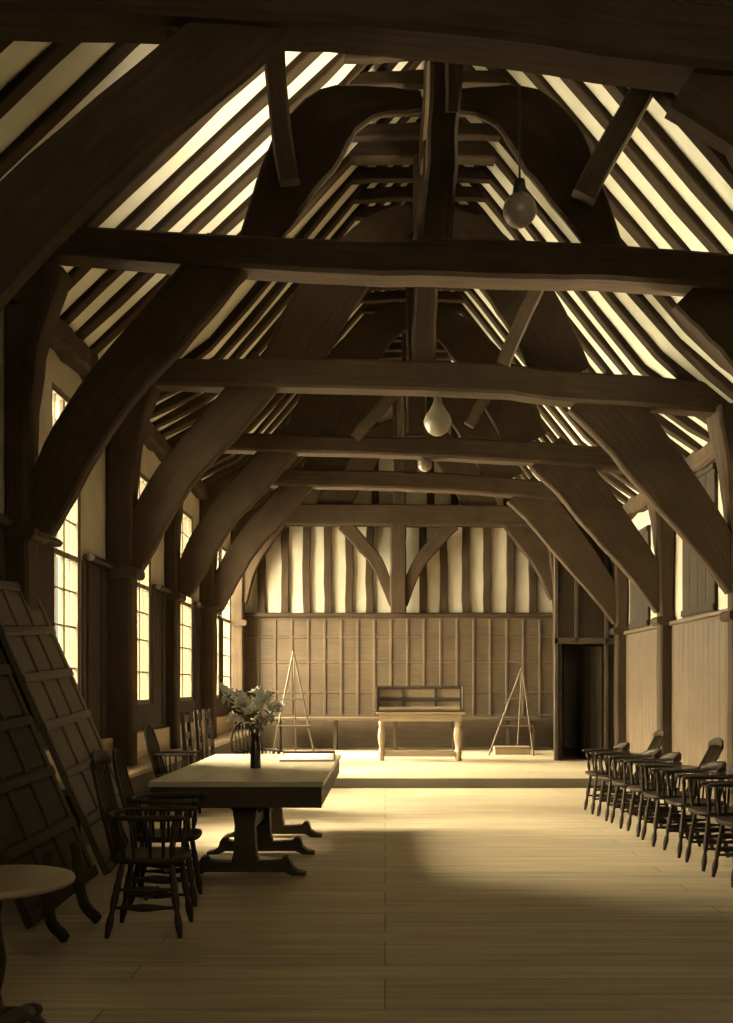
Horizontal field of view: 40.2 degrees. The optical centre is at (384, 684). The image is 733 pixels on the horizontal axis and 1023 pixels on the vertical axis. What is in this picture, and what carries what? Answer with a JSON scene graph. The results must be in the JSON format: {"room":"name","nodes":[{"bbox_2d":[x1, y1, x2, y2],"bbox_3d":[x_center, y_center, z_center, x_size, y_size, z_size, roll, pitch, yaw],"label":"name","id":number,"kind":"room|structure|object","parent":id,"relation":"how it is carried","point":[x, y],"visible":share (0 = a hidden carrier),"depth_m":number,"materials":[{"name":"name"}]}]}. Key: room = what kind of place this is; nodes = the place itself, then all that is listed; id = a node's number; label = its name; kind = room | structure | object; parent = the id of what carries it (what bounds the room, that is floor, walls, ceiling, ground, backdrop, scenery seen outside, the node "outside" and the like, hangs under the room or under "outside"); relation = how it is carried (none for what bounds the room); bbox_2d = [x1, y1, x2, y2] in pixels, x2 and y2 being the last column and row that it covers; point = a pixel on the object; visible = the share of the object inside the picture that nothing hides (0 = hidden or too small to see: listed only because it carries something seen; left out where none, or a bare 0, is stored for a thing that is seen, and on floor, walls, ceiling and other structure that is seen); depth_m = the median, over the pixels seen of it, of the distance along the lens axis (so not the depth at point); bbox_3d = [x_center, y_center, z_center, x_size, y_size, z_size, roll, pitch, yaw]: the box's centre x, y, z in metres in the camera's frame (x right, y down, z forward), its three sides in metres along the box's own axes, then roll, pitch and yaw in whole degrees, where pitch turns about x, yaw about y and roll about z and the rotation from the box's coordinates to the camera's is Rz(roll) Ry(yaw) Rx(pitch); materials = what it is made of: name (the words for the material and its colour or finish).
{"room":"community hall","nodes":[
{"label":"community hall","id":0,"kind":"room"},
{"bbox_2d":[0,308,230,748],"bbox_3d":[-3.230,-1.025,9.300,0.160,4.950,23.600,0,0,0],"label":"wall","id":1,"kind":"structure","parent":0,"point":[93,493],"depth_m":10.62,"materials":[{"name":"paint"}]},
{"bbox_2d":[49,318,98,381],"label":"wall plate","id":2,"kind":"object","parent":1,"relation":"attached to","point":[72,350],"depth_m":9.64,"materials":[{"name":"brown wood"}]},
{"bbox_2d":[0,382,205,691],"bbox_3d":[-3.167,-1.310,9.185,0.283,3.120,23.370,0,0,0],"label":"window","id":3,"kind":"structure","parent":1,"relation":"in","point":[69,553],"depth_m":10.29,"materials":[{"name":"glass"}]},
{"bbox_2d":[0,526,231,747],"bbox_3d":[-3.138,-0.355,9.190,0.045,1.870,23.380,0,0,0],"label":"panelling","id":4,"kind":"object","parent":1,"relation":"attached to","point":[151,713],"visible":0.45,"depth_m":10.95,"materials":[{"name":"brown wood"}]},
{"bbox_2d":[39,544,197,742],"bbox_3d":[-3.109,-0.360,7.500,0.022,1.820,20.090,0,0,0],"label":"panelling","id":5,"kind":"object","parent":4,"relation":"attached to","point":[40,545],"visible":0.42,"depth_m":10.96,"materials":[{"name":"brown wood"}]},
{"bbox_2d":[44,714,234,781],"bbox_3d":[-3.107,1.010,14.740,0.095,0.840,12.280,0,0,0],"label":"baseboard","id":6,"kind":"structure","parent":1,"relation":"attached to","point":[162,733],"depth_m":13.69,"materials":[{"name":"brown wood"}]},
{"bbox_2d":[137,471,150,704],"bbox_3d":[-3.228,-1.250,12.950,0.160,3.000,1.000,0,0,0],"label":"window","id":7,"kind":"structure","parent":1,"relation":"in","point":[143,587],"depth_m":13.39,"materials":[{"name":"glass"}]},
{"bbox_2d":[144,422,172,461],"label":"wall plate","id":8,"kind":"object","parent":1,"relation":"attached to","point":[155,441],"depth_m":13.25,"materials":[{"name":"brown wood"}]},
{"bbox_2d":[180,509,192,700],"bbox_3d":[-3.228,-1.250,15.700,0.160,3.000,1.400,0,0,0],"label":"window","id":9,"kind":"structure","parent":1,"relation":"in","point":[186,624],"depth_m":16.34,"materials":[{"name":"glass"}]},
{"bbox_2d":[191,478,207,499],"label":"wall plate","id":10,"kind":"object","parent":1,"relation":"attached to","point":[200,490],"depth_m":16.45,"materials":[{"name":"brown wood"}]},
{"bbox_2d":[217,549,219,697],"bbox_3d":[-3.228,-1.225,18.400,0.160,2.950,1.300,0,0,0],"label":"window","id":11,"kind":"structure","parent":1,"relation":"in","point":[218,558],"depth_m":18.99,"materials":[{"name":"glass"}]},
{"bbox_2d":[222,546,230,695],"bbox_3d":[-3.228,-1.225,19.875,0.160,2.950,1.150,0,0,0],"label":"window","id":12,"kind":"structure","parent":1,"relation":"in","point":[226,617],"depth_m":20.39,"materials":[{"name":"glass"}]},
{"bbox_2d":[0,788,732,1022],"bbox_3d":[0.500,1.525,9.250,7.900,0.150,23.900,0,0,0],"label":"floor","id":13,"kind":"structure","parent":0,"point":[410,905],"depth_m":5.86,"materials":[{"name":"wood"}]},
{"bbox_2d":[0,1002,42,1022],"bbox_3d":[-1.105,1.053,2.181,0.519,0.800,0.502,0,0,15],"label":"table foot","id":14,"kind":"object","parent":13,"relation":"on","point":[24,1013],"visible":1,"depth_m":2.28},
{"bbox_2d":[0,865,75,1022],"bbox_3d":[-1.460,1.083,3.736,0.580,0.726,0.587,0,0,0],"label":"table","id":15,"kind":"object","parent":13,"relation":"on","point":[16,881],"visible":0.74,"depth_m":3.73,"materials":[{"name":"brown wood"}]},
{"bbox_2d":[0,647,98,929],"bbox_3d":[-2.573,0.281,6.557,0.985,2.325,1.473,0,0,-1],"label":"panelling section","id":16,"kind":"object","parent":13,"relation":"on","point":[36,817],"visible":0.88,"depth_m":6.73,"materials":[{"name":"brown wood"}]},
{"bbox_2d":[42,851,69,942],"bbox_3d":[-1.921,1.219,5.779,0.104,0.471,0.422,0,0,-31],"label":"timber offcut","id":17,"kind":"object","parent":13,"relation":"on","point":[52,924],"visible":0.8,"depth_m":5.74,"materials":[{"name":"brown wood"}]},
{"bbox_2d":[0,580,140,874],"bbox_3d":[-2.586,0.287,8.126,0.975,2.319,1.365,0,0,-1],"label":"panelling section","id":18,"kind":"object","parent":13,"relation":"on","point":[28,638],"visible":0.71,"depth_m":7.89,"materials":[{"name":"brown wood"}]},
{"bbox_2d":[70,842,101,923],"bbox_3d":[-1.861,1.218,6.173,0.087,0.463,0.362,0,0,-41],"label":"timber offcut","id":19,"kind":"object","parent":13,"relation":"on","point":[84,904],"visible":0.98,"depth_m":6.17,"materials":[{"name":"brown wood"}]},
{"bbox_2d":[90,749,196,938],"bbox_3d":[-1.432,0.916,5.918,0.567,1.073,0.519,0,0,-2],"label":"chair","id":20,"kind":"object","parent":13,"relation":"on","point":[110,812],"visible":1,"depth_m":5.80,"materials":[{"name":"wood"}]},
{"bbox_2d":[58,730,254,845],"bbox_3d":[-2.840,1.180,14.525,0.440,0.540,11.550,0,0,0],"label":"bench","id":21,"kind":"object","parent":13,"relation":"on","point":[140,774],"visible":0.08,"depth_m":11.45,"materials":[{"name":"brown wood"}]},
{"bbox_2d":[112,747,205,906],"bbox_3d":[-1.524,0.935,6.714,0.591,1.036,0.519,0,0,-5],"label":"chair","id":22,"kind":"object","parent":13,"relation":"on","point":[128,798],"visible":0.69,"depth_m":6.59,"materials":[{"name":"wood"}]},
{"bbox_2d":[144,723,202,817],"bbox_3d":[-2.364,0.935,11.104,0.591,1.036,0.519,0,0,4],"label":"chair","id":23,"kind":"object","parent":13,"relation":"on","point":[153,749],"visible":0.51,"depth_m":11.07,"materials":[{"name":"wood"}]},
{"bbox_2d":[180,711,193,766],"bbox_3d":[-2.165,0.885,11.950,0.490,1.132,0.400,0,0,0],"label":"chair","id":24,"kind":"object","parent":13,"relation":"on","point":[184,718],"visible":0.32,"depth_m":11.92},
{"bbox_2d":[193,710,204,760],"bbox_3d":[-2.165,0.885,12.719,0.490,1.132,0.400,0,0,-3],"label":"chair","id":25,"kind":"object","parent":13,"relation":"on","point":[197,713],"visible":0.44,"depth_m":12.59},
{"bbox_2d":[202,708,214,757],"bbox_3d":[-2.185,0.885,13.501,0.490,1.132,0.400,0,0,3],"label":"chair","id":26,"kind":"object","parent":13,"relation":"on","point":[208,743],"visible":0.44,"depth_m":13.41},
{"bbox_2d":[148,754,340,875],"bbox_3d":[-1.065,1.070,8.570,1.250,0.760,2.860,0,0,0],"label":"trestle table","id":27,"kind":"object","parent":13,"relation":"on","point":[257,798],"visible":0.92,"depth_m":7.58,"materials":[{"name":"brown wood"}]},
{"bbox_2d":[250,733,260,768],"bbox_3d":[-1.075,0.545,8.300,0.092,0.290,0.092,0,0,0],"label":"vase","id":28,"kind":"object","parent":27,"relation":"on","point":[255,749],"visible":1,"depth_m":8.27,"materials":[{"name":"ceramic"}]},
{"bbox_2d":[219,682,251,732],"bbox_3d":[-1.226,0.205,8.304,0.305,0.476,0.115,0,0,0],"label":"branch","id":29,"kind":"object","parent":28,"relation":"in","point":[225,690],"visible":0.97,"depth_m":8.31,"materials":[{"name":"green plant"}]},
{"bbox_2d":[231,689,255,732],"bbox_3d":[-1.165,0.235,8.250,0.204,0.410,0.117,0,0,-8],"label":"branch","id":30,"kind":"object","parent":28,"relation":"on","point":[247,706],"visible":1,"depth_m":8.25,"materials":[{"name":"green plant"}]},
{"bbox_2d":[252,690,275,732],"bbox_3d":[-1.006,0.236,8.303,0.200,0.406,0.109,0,0,0],"label":"branch","id":31,"kind":"object","parent":28,"relation":"in","point":[267,697],"visible":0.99,"depth_m":8.30,"materials":[{"name":"green plant"}]},
{"bbox_2d":[257,701,286,731],"bbox_3d":[-0.946,0.285,8.309,0.280,0.311,0.163,0,0,0],"label":"branch","id":32,"kind":"object","parent":28,"relation":"in","point":[275,706],"visible":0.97,"depth_m":8.29,"materials":[{"name":"green plant"}]},
{"bbox_2d":[279,751,334,761],"bbox_3d":[-0.726,0.669,9.417,0.510,0.040,0.875,0,0,-3],"label":"board","id":33,"kind":"object","parent":27,"relation":"on","point":[285,753],"visible":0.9,"depth_m":9.01,"materials":[{"name":"brown wood"}]},
{"bbox_2d":[283,753,331,758],"bbox_3d":[-0.725,0.668,9.380,0.410,0.002,0.720,0,0,0],"label":"paper sheet","id":34,"kind":"object","parent":33,"relation":"on","point":[290,755],"visible":1,"depth_m":9.33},
{"bbox_2d":[230,720,282,753],"bbox_3d":[-1.532,0.935,11.655,0.519,1.036,0.591,0,0,-30],"label":"chair","id":35,"kind":"object","parent":13,"relation":"on","point":[240,750],"visible":0.34,"depth_m":11.80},
{"bbox_2d":[0,0,732,311],"bbox_3d":[0.503,-2.367,5.345,7.619,7.634,1.664,0,0,0],"label":"roof truss","id":36,"kind":"object","parent":13,"relation":"on","point":[207,49],"visible":1,"depth_m":5.27,"materials":[{"name":"brown wood"}]},
{"bbox_2d":[406,61,429,345],"bbox_3d":[0.444,-5.844,11.440,0.217,0.198,18.880,0,0,0],"label":"collar purlin","id":37,"kind":"object","parent":36,"relation":"on","point":[425,105],"visible":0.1,"depth_m":10.16,"materials":[{"name":"brown wood"}]},
{"bbox_2d":[503,84,535,228],"bbox_3d":[0.720,-2.830,5.350,0.180,0.760,0.180,0,0,0],"label":"pendant lamp","id":38,"kind":"object","parent":36,"relation":"hanging from","point":[519,209],"visible":1,"depth_m":5.31,"materials":[{"name":"grey metal"}]},
{"bbox_2d":[4,51,732,735],"bbox_3d":[0.500,-2.369,8.398,7.619,7.637,1.664,0,0,0],"label":"roof truss","id":39,"kind":"object","parent":13,"relation":"on","point":[308,144],"visible":0.81,"depth_m":8.32,"materials":[{"name":"brown wood"}]},
{"bbox_2d":[105,140,732,806],"bbox_3d":[0.504,-2.367,11.396,7.619,7.634,1.661,0,0,0],"label":"roof truss","id":40,"kind":"object","parent":13,"relation":"on","point":[615,410],"visible":0.7,"depth_m":11.32,"materials":[{"name":"brown wood"}]},
{"bbox_2d":[424,394,451,435],"bbox_3d":[0.600,-3.095,11.400,0.320,0.510,0.320,0,0,0],"label":"pendant lamp","id":41,"kind":"object","parent":40,"relation":"hanging from","point":[437,421],"visible":1,"depth_m":11.30,"materials":[{"name":"white metal"}]},
{"bbox_2d":[582,742,629,814],"bbox_3d":[2.540,1.053,11.400,0.502,0.800,0.519,0,0,0],"label":"chair","id":42,"kind":"object","parent":13,"relation":"on","point":[625,746],"visible":0.68,"depth_m":11.46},
{"bbox_2d":[595,729,664,820],"bbox_3d":[2.668,0.966,10.851,0.690,0.973,0.519,0,0,0],"label":"chair","id":43,"kind":"object","parent":13,"relation":"on","point":[659,735],"visible":0.64,"depth_m":10.90,"materials":[{"name":"wood"}]},
{"bbox_2d":[608,748,662,828],"bbox_3d":[2.596,1.053,10.290,0.502,0.800,0.519,0,0,0],"label":"chair","id":44,"kind":"object","parent":13,"relation":"on","point":[651,754],"visible":0.62,"depth_m":10.37,"materials":[{"name":"wood"}]},
{"bbox_2d":[624,752,681,836],"bbox_3d":[2.631,1.053,9.730,0.502,0.800,0.519,0,0,0],"label":"chair","id":45,"kind":"object","parent":13,"relation":"on","point":[675,757],"visible":0.66,"depth_m":9.77,"materials":[{"name":"wood"}]},
{"bbox_2d":[639,737,723,846],"bbox_3d":[2.722,0.966,9.158,0.690,0.973,0.519,0,0,1],"label":"chair","id":46,"kind":"object","parent":13,"relation":"on","point":[713,752],"visible":0.75,"depth_m":9.18,"materials":[{"name":"wood"}]},
{"bbox_2d":[660,761,729,857],"bbox_3d":[2.676,1.053,8.581,0.502,0.800,0.519,0,0,-1],"label":"chair","id":47,"kind":"object","parent":13,"relation":"on","point":[720,767],"visible":0.66,"depth_m":8.62,"materials":[{"name":"wood"}]},
{"bbox_2d":[681,769,732,871],"bbox_3d":[2.690,1.053,7.981,0.502,0.800,0.519,0,0,-1],"label":"chair","id":48,"kind":"object","parent":13,"relation":"on","point":[708,811],"visible":0.88,"depth_m":8.12,"materials":[{"name":"wood"}]},
{"bbox_2d":[708,783,732,887],"bbox_3d":[2.704,1.053,7.361,0.502,0.800,0.519,0,0,-2],"label":"chair","id":49,"kind":"object","parent":13,"relation":"on","point":[726,820],"visible":1,"depth_m":7.53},
{"bbox_2d":[0,41,732,503],"bbox_3d":[0.496,-4.840,9.200,8.565,4.620,23.600,0,0,0],"label":"ceiling","id":50,"kind":"structure","parent":0,"point":[18,55],"depth_m":9.43,"materials":[{"name":"paint"}]},
{"bbox_2d":[0,42,80,118],"bbox_3d":[0.471,-4.863,6.759,7.826,4.254,0.151,0,0,0],"label":"couple","id":51,"kind":"object","parent":50,"relation":"attached to","point":[30,76],"visible":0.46,"depth_m":6.73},
{"bbox_2d":[159,183,412,436],"bbox_3d":[0.474,-4.861,13.703,7.822,4.248,0.182,0,0,0],"label":"couple","id":52,"kind":"object","parent":50,"relation":"attached to","point":[190,419],"visible":0.04,"depth_m":13.62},
{"bbox_2d":[0,0,681,178],"bbox_3d":[0.478,-4.869,7.221,7.825,4.251,0.153,0,0,0],"label":"couple","id":53,"kind":"object","parent":50,"relation":"attached to","point":[118,52],"visible":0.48,"depth_m":7.18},
{"bbox_2d":[75,64,657,340],"bbox_3d":[0.474,-4.864,9.998,7.836,4.237,0.183,0,0,0],"label":"couple","id":54,"kind":"object","parent":50,"relation":"attached to","point":[359,75],"visible":0.34,"depth_m":9.94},
{"bbox_2d":[59,53,690,324],"bbox_3d":[0.474,-4.858,9.536,7.813,4.254,0.158,0,0,0],"label":"couple","id":55,"kind":"object","parent":50,"relation":"attached to","point":[330,69],"visible":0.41,"depth_m":9.48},
{"bbox_2d":[202,332,550,484],"bbox_3d":[0.468,-4.867,16.944,7.834,4.255,0.166,0,0,0],"label":"couple","id":56,"kind":"object","parent":50,"relation":"attached to","point":[245,459],"visible":0.06,"depth_m":16.87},
{"bbox_2d":[247,456,521,511],"bbox_3d":[0.468,-4.860,20.185,7.826,4.256,0.174,0,0,0],"label":"couple","id":57,"kind":"object","parent":50,"relation":"attached to","point":[263,499],"visible":0.02,"depth_m":20.10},
{"bbox_2d":[68,52,728,291],"bbox_3d":[0.479,-4.869,9.073,7.823,4.251,0.170,0,0,0],"label":"couple","id":58,"kind":"object","parent":50,"relation":"attached to","point":[672,198],"visible":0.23,"depth_m":9.01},
{"bbox_2d":[81,51,732,238],"bbox_3d":[0.472,-4.865,8.610,7.827,4.253,0.179,0,0,0],"label":"couple","id":59,"kind":"object","parent":50,"relation":"attached to","point":[685,170],"visible":0.32,"depth_m":8.57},
{"bbox_2d":[89,62,730,374],"bbox_3d":[0.478,-4.864,10.462,7.816,4.250,0.182,0,0,0],"label":"couple","id":60,"kind":"object","parent":50,"relation":"attached to","point":[668,303],"visible":0.12,"depth_m":10.40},
{"bbox_2d":[201,290,628,503],"bbox_3d":[0.475,-4.867,16.482,7.837,4.244,0.157,0,0,0],"label":"couple","id":61,"kind":"object","parent":50,"relation":"attached to","point":[295,399],"visible":0.12,"depth_m":16.41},
{"bbox_2d":[380,352,451,359],"bbox_3d":[0.472,-4.869,18.333,7.841,4.245,0.171,0,0,0],"label":"couple","id":62,"kind":"object","parent":50,"relation":"attached to","point":[387,355],"visible":0.04,"depth_m":18.28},
{"bbox_2d":[386,342,446,352],"bbox_3d":[0.478,-4.862,17.870,7.826,4.240,0.153,0,0,0],"label":"couple","id":63,"kind":"object","parent":50,"relation":"attached to","point":[394,346],"visible":0.02,"depth_m":17.82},
{"bbox_2d":[152,165,689,459],"bbox_3d":[0.473,-4.863,13.239,7.817,4.259,0.152,0,0,0],"label":"couple","id":64,"kind":"object","parent":50,"relation":"attached to","point":[204,398],"visible":0.06,"depth_m":13.17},
{"bbox_2d":[209,291,637,497],"bbox_3d":[0.467,-4.866,16.019,7.836,4.256,0.166,0,0,0],"label":"couple","id":65,"kind":"object","parent":50,"relation":"attached to","point":[366,308],"visible":0.19,"depth_m":15.95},
{"bbox_2d":[151,165,702,451],"bbox_3d":[0.472,-4.867,12.777,7.843,4.242,0.154,0,0,0],"label":"couple","id":66,"kind":"object","parent":50,"relation":"attached to","point":[362,211],"visible":0.28,"depth_m":12.71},
{"bbox_2d":[157,117,709,442],"bbox_3d":[0.469,-4.861,12.314,7.823,4.254,0.159,0,0,0],"label":"couple","id":67,"kind":"object","parent":50,"relation":"attached to","point":[476,192],"visible":0.29,"depth_m":12.25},
{"bbox_2d":[243,290,639,492],"bbox_3d":[0.472,-4.868,15.555,7.836,4.255,0.168,0,0,0],"label":"couple","id":68,"kind":"object","parent":50,"relation":"attached to","point":[370,297],"visible":0.24,"depth_m":15.50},
{"bbox_2d":[182,96,706,424],"bbox_3d":[0.470,-4.862,11.851,7.829,4.250,0.150,0,0,0],"label":"couple","id":69,"kind":"object","parent":50,"relation":"attached to","point":[478,173],"visible":0.31,"depth_m":11.79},
{"bbox_2d":[368,287,600,446],"bbox_3d":[0.474,-4.862,15.092,7.822,4.250,0.162,0,0,0],"label":"couple","id":70,"kind":"object","parent":50,"relation":"attached to","point":[471,292],"visible":0.07,"depth_m":15.04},
{"bbox_2d":[237,61,732,399],"bbox_3d":[0.473,-4.865,10.925,7.816,4.260,0.180,0,0,0],"label":"couple","id":71,"kind":"object","parent":50,"relation":"attached to","point":[483,131],"visible":0.19,"depth_m":10.87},
{"bbox_2d":[283,90,698,380],"bbox_3d":[0.476,-4.866,11.388,7.829,4.242,0.165,0,0,0],"label":"couple","id":72,"kind":"object","parent":50,"relation":"attached to","point":[669,364],"visible":0.31,"depth_m":11.32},
{"bbox_2d":[650,90,732,189],"bbox_3d":[0.474,-4.861,8.148,7.818,4.249,0.166,0,0,0],"label":"couple","id":73,"kind":"object","parent":50,"relation":"attached to","point":[715,158],"visible":0.04,"depth_m":8.14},
{"bbox_2d":[222,397,583,747],"bbox_3d":[0.500,-2.850,21.000,7.900,8.600,0.200,0,0,0],"label":"wall","id":74,"kind":"structure","parent":0,"point":[381,540],"depth_m":20.90,"materials":[{"name":"paint"}]},
{"bbox_2d":[258,555,265,612],"bbox_3d":[-2.571,-2.380,20.871,0.170,1.820,0.111,0,0,0],"label":"stud","id":75,"kind":"object","parent":74,"relation":"attached to","point":[262,567],"visible":0.53,"depth_m":20.82,"materials":[{"name":"brown wood"}]},
{"bbox_2d":[281,527,289,612],"bbox_3d":[-2.084,-2.380,20.869,0.178,1.823,0.111,0,0,0],"label":"stud","id":76,"kind":"object","parent":74,"relation":"attached to","point":[285,534],"visible":0.93,"depth_m":20.82,"materials":[{"name":"brown wood"}]},
{"bbox_2d":[302,527,310,612],"bbox_3d":[-1.633,-2.380,20.870,0.189,1.823,0.110,0,0,0],"label":"stud","id":77,"kind":"object","parent":74,"relation":"attached to","point":[306,530],"visible":0.98,"depth_m":20.82,"materials":[{"name":"brown wood"}]},
{"bbox_2d":[324,527,331,612],"bbox_3d":[-1.191,-2.380,20.869,0.180,1.820,0.110,0,0,0],"label":"stud","id":78,"kind":"object","parent":74,"relation":"attached to","point":[327,530],"visible":0.97,"depth_m":20.82,"materials":[{"name":"brown wood"}]},
{"bbox_2d":[345,537,353,612],"bbox_3d":[-0.744,-2.380,20.869,0.184,1.823,0.108,0,0,0],"label":"stud","id":79,"kind":"object","parent":74,"relation":"attached to","point":[348,545],"visible":0.8,"depth_m":20.82,"materials":[{"name":"brown wood"}]},
{"bbox_2d":[365,527,373,612],"bbox_3d":[-0.318,-2.380,20.870,0.188,1.823,0.110,0,0,0],"label":"stud","id":80,"kind":"object","parent":74,"relation":"attached to","point":[370,530],"visible":0.7,"depth_m":20.82,"materials":[{"name":"brown wood"}]},
{"bbox_2d":[245,618,552,747],"bbox_3d":[0.245,-0.050,20.874,6.750,2.720,0.050,0,0,0],"label":"wainscot","id":81,"kind":"structure","parent":74,"relation":"attached to","point":[351,734],"depth_m":20.85,"materials":[{"name":"brown wood"}]},
{"bbox_2d":[245,613,552,617],"bbox_3d":[0.235,-1.450,20.799,6.770,0.100,0.180,0,0,0],"label":"rail","id":82,"kind":"object","parent":81,"relation":"on","point":[247,615],"visible":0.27,"depth_m":20.72,"materials":[{"name":"brown wood"}]},
{"bbox_2d":[245,620,552,716],"bbox_3d":[0.242,-0.345,20.839,6.725,2.010,0.030,0,0,0],"label":"wall paneling","id":83,"kind":"structure","parent":74,"relation":"attached to","point":[308,692],"depth_m":20.82,"materials":[{"name":"brown wood"}]},
{"bbox_2d":[419,527,426,612],"bbox_3d":[0.793,-2.380,20.871,0.172,1.820,0.105,0,0,0],"label":"stud","id":84,"kind":"object","parent":74,"relation":"attached to","point":[422,531],"visible":0.71,"depth_m":20.82,"materials":[{"name":"brown wood"}]},
{"bbox_2d":[439,541,447,612],"bbox_3d":[1.220,-2.380,20.870,0.184,1.823,0.110,0,0,0],"label":"stud","id":85,"kind":"object","parent":74,"relation":"attached to","point":[443,550],"visible":0.74,"depth_m":20.82,"materials":[{"name":"brown wood"}]},
{"bbox_2d":[461,527,469,612],"bbox_3d":[1.686,-2.380,20.870,0.182,1.823,0.111,0,0,0],"label":"stud","id":86,"kind":"object","parent":74,"relation":"attached to","point":[465,530],"visible":0.97,"depth_m":20.82,"materials":[{"name":"brown wood"}]},
{"bbox_2d":[483,528,491,612],"bbox_3d":[2.131,-2.380,20.869,0.178,1.820,0.109,0,0,0],"label":"stud","id":87,"kind":"object","parent":74,"relation":"attached to","point":[487,582],"visible":0.91,"depth_m":20.82,"materials":[{"name":"brown wood"}]},
{"bbox_2d":[506,532,514,612],"bbox_3d":[2.617,-2.380,20.870,0.179,1.823,0.111,0,0,0],"label":"stud","id":88,"kind":"object","parent":74,"relation":"attached to","point":[510,546],"visible":0.81,"depth_m":20.82,"materials":[{"name":"brown wood"}]},
{"bbox_2d":[528,560,536,612],"bbox_3d":[3.085,-2.380,20.870,0.188,1.823,0.111,0,0,0],"label":"stud","id":89,"kind":"object","parent":74,"relation":"attached to","point":[532,573],"visible":0.5,"depth_m":20.82,"materials":[{"name":"brown wood"}]},
{"bbox_2d":[245,748,670,787],"bbox_3d":[0.500,1.379,17.500,7.300,0.139,6.800,0,0,0],"label":"raised platform","id":90,"kind":"structure","parent":0,"point":[358,767],"depth_m":15.32,"materials":[{"name":"wood"}]},
{"bbox_2d":[272,651,314,753],"bbox_3d":[-1.693,0.339,18.902,0.815,1.951,0.825,0,0,0],"label":"easel","id":91,"kind":"object","parent":90,"relation":"on","point":[293,657],"visible":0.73,"depth_m":18.60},
{"bbox_2d":[230,396,563,748],"bbox_3d":[0.500,-2.367,20.264,7.603,7.634,1.077,0,0,0],"label":"roof truss","id":92,"kind":"object","parent":90,"relation":"on","point":[334,508],"visible":0.52,"depth_m":20.42,"materials":[{"name":"brown wood"}]},
{"bbox_2d":[274,717,539,749],"bbox_3d":[0.400,0.980,20.275,5.400,0.660,0.650,0,0,0],"label":"bench","id":93,"kind":"object","parent":90,"relation":"on","point":[507,720],"depth_m":20.00,"materials":[{"name":"brown wood"}]},
{"bbox_2d":[199,333,629,749],"bbox_3d":[0.507,-2.366,17.103,7.619,7.631,1.665,0,0,0],"label":"roof truss","id":94,"kind":"object","parent":90,"relation":"on","point":[531,499],"visible":0.53,"depth_m":17.02,"materials":[{"name":"brown wood"}]},
{"bbox_2d":[164,287,676,776],"bbox_3d":[0.507,-2.364,14.399,7.618,7.628,1.674,0,0,0],"label":"roof truss","id":95,"kind":"object","parent":90,"relation":"on","point":[569,470],"visible":0.62,"depth_m":14.33,"materials":[{"name":"brown wood"}]},
{"bbox_2d":[376,712,464,760],"bbox_3d":[0.610,0.890,17.500,1.540,0.840,0.540,0,0,0],"label":"side table","id":96,"kind":"object","parent":90,"relation":"on","point":[383,716],"visible":0.99,"depth_m":17.27,"materials":[{"name":"brown wood"}]},
{"bbox_2d":[375,686,465,711],"bbox_3d":[0.610,0.241,17.500,1.560,0.455,0.500,0,0,0],"label":"case","id":97,"kind":"object","parent":96,"relation":"on","point":[388,698],"visible":1,"depth_m":17.55,"materials":[{"name":"brown wood"}]},
{"bbox_2d":[379,707,459,709],"bbox_3d":[0.600,0.408,17.410,1.400,0.059,0.220,0,0,0],"label":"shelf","id":98,"kind":"object","parent":97,"relation":"on","point":[380,708],"depth_m":17.30,"materials":[{"name":"brown wood"}]},
{"bbox_2d":[488,667,534,755],"bbox_3d":[2.335,0.488,18.902,0.870,1.658,0.825,0,0,0],"label":"easel","id":99,"kind":"object","parent":90,"relation":"on","point":[521,672],"visible":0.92,"depth_m":18.58,"materials":[{"name":"brown wood"}]},
{"bbox_2d":[493,746,530,754],"bbox_3d":[2.400,1.235,18.950,0.680,0.150,0.320,0,0,0],"label":"box","id":100,"kind":"object","parent":90,"relation":"on","point":[497,750],"visible":0.92,"depth_m":18.80,"materials":[{"name":"brown wood"}]},
{"bbox_2d":[553,504,613,760],"bbox_3d":[3.540,-1.130,19.128,1.220,4.880,3.615,0,0,0],"label":"wall partition","id":101,"kind":"structure","parent":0,"point":[591,617],"depth_m":17.32,"materials":[{"name":"brown wood"}]},
{"bbox_2d":[554,518,613,760],"bbox_3d":[3.545,-1.070,17.306,1.230,4.760,0.032,0,0,0],"label":"framing","id":102,"kind":"object","parent":101,"relation":"attached to","point":[606,640],"visible":0.42,"depth_m":17.29,"materials":[{"name":"brown wood"}]},
{"bbox_2d":[579,646,602,758],"bbox_3d":[3.674,0.310,17.715,0.094,1.960,0.691,0,0,-22],"label":"door","id":103,"kind":"structure","parent":101,"relation":"in","point":[590,658],"depth_m":17.69,"materials":[{"name":"brown wood"}]},
{"bbox_2d":[584,476,727,748],"bbox_3d":[4.300,-0.800,9.300,0.300,4.500,23.600,0,0,0],"label":"wall","id":104,"kind":"structure","parent":0,"point":[642,519],"depth_m":14.23,"materials":[{"name":"paint"}]},
{"bbox_2d":[622,493,647,519],"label":"wall plate","id":105,"kind":"object","parent":104,"relation":"attached to","point":[638,504],"depth_m":15.93,"materials":[{"name":"brown wood"}]},
{"bbox_2d":[629,525,650,629],"bbox_3d":[4.113,-1.705,16.175,0.066,1.590,1.150,0,0,0],"label":"shutter","id":106,"kind":"object","parent":104,"relation":"attached to","point":[640,612],"visible":0.41,"depth_m":16.05,"materials":[{"name":"brown wood"}]},
{"bbox_2d":[623,608,727,803],"bbox_3d":[4.098,0.270,7.400,0.115,2.360,19.800,0,0,0],"label":"panelling","id":107,"kind":"object","parent":104,"relation":"attached to","point":[699,642],"visible":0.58,"depth_m":13.54,"materials":[{"name":"brown wood"}]},
{"bbox_2d":[681,463,717,617],"bbox_3d":[4.113,-1.855,13.125,0.066,1.890,1.350,0,0,0],"label":"shutter","id":108,"kind":"object","parent":104,"relation":"attached to","point":[699,589],"visible":0.38,"depth_m":13.00,"materials":[{"name":"brown wood"}]},
{"bbox_2d":[685,441,715,473],"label":"wall plate","id":109,"kind":"object","parent":104,"relation":"attached to","point":[703,457],"depth_m":12.65,"materials":[{"name":"brown wood"}]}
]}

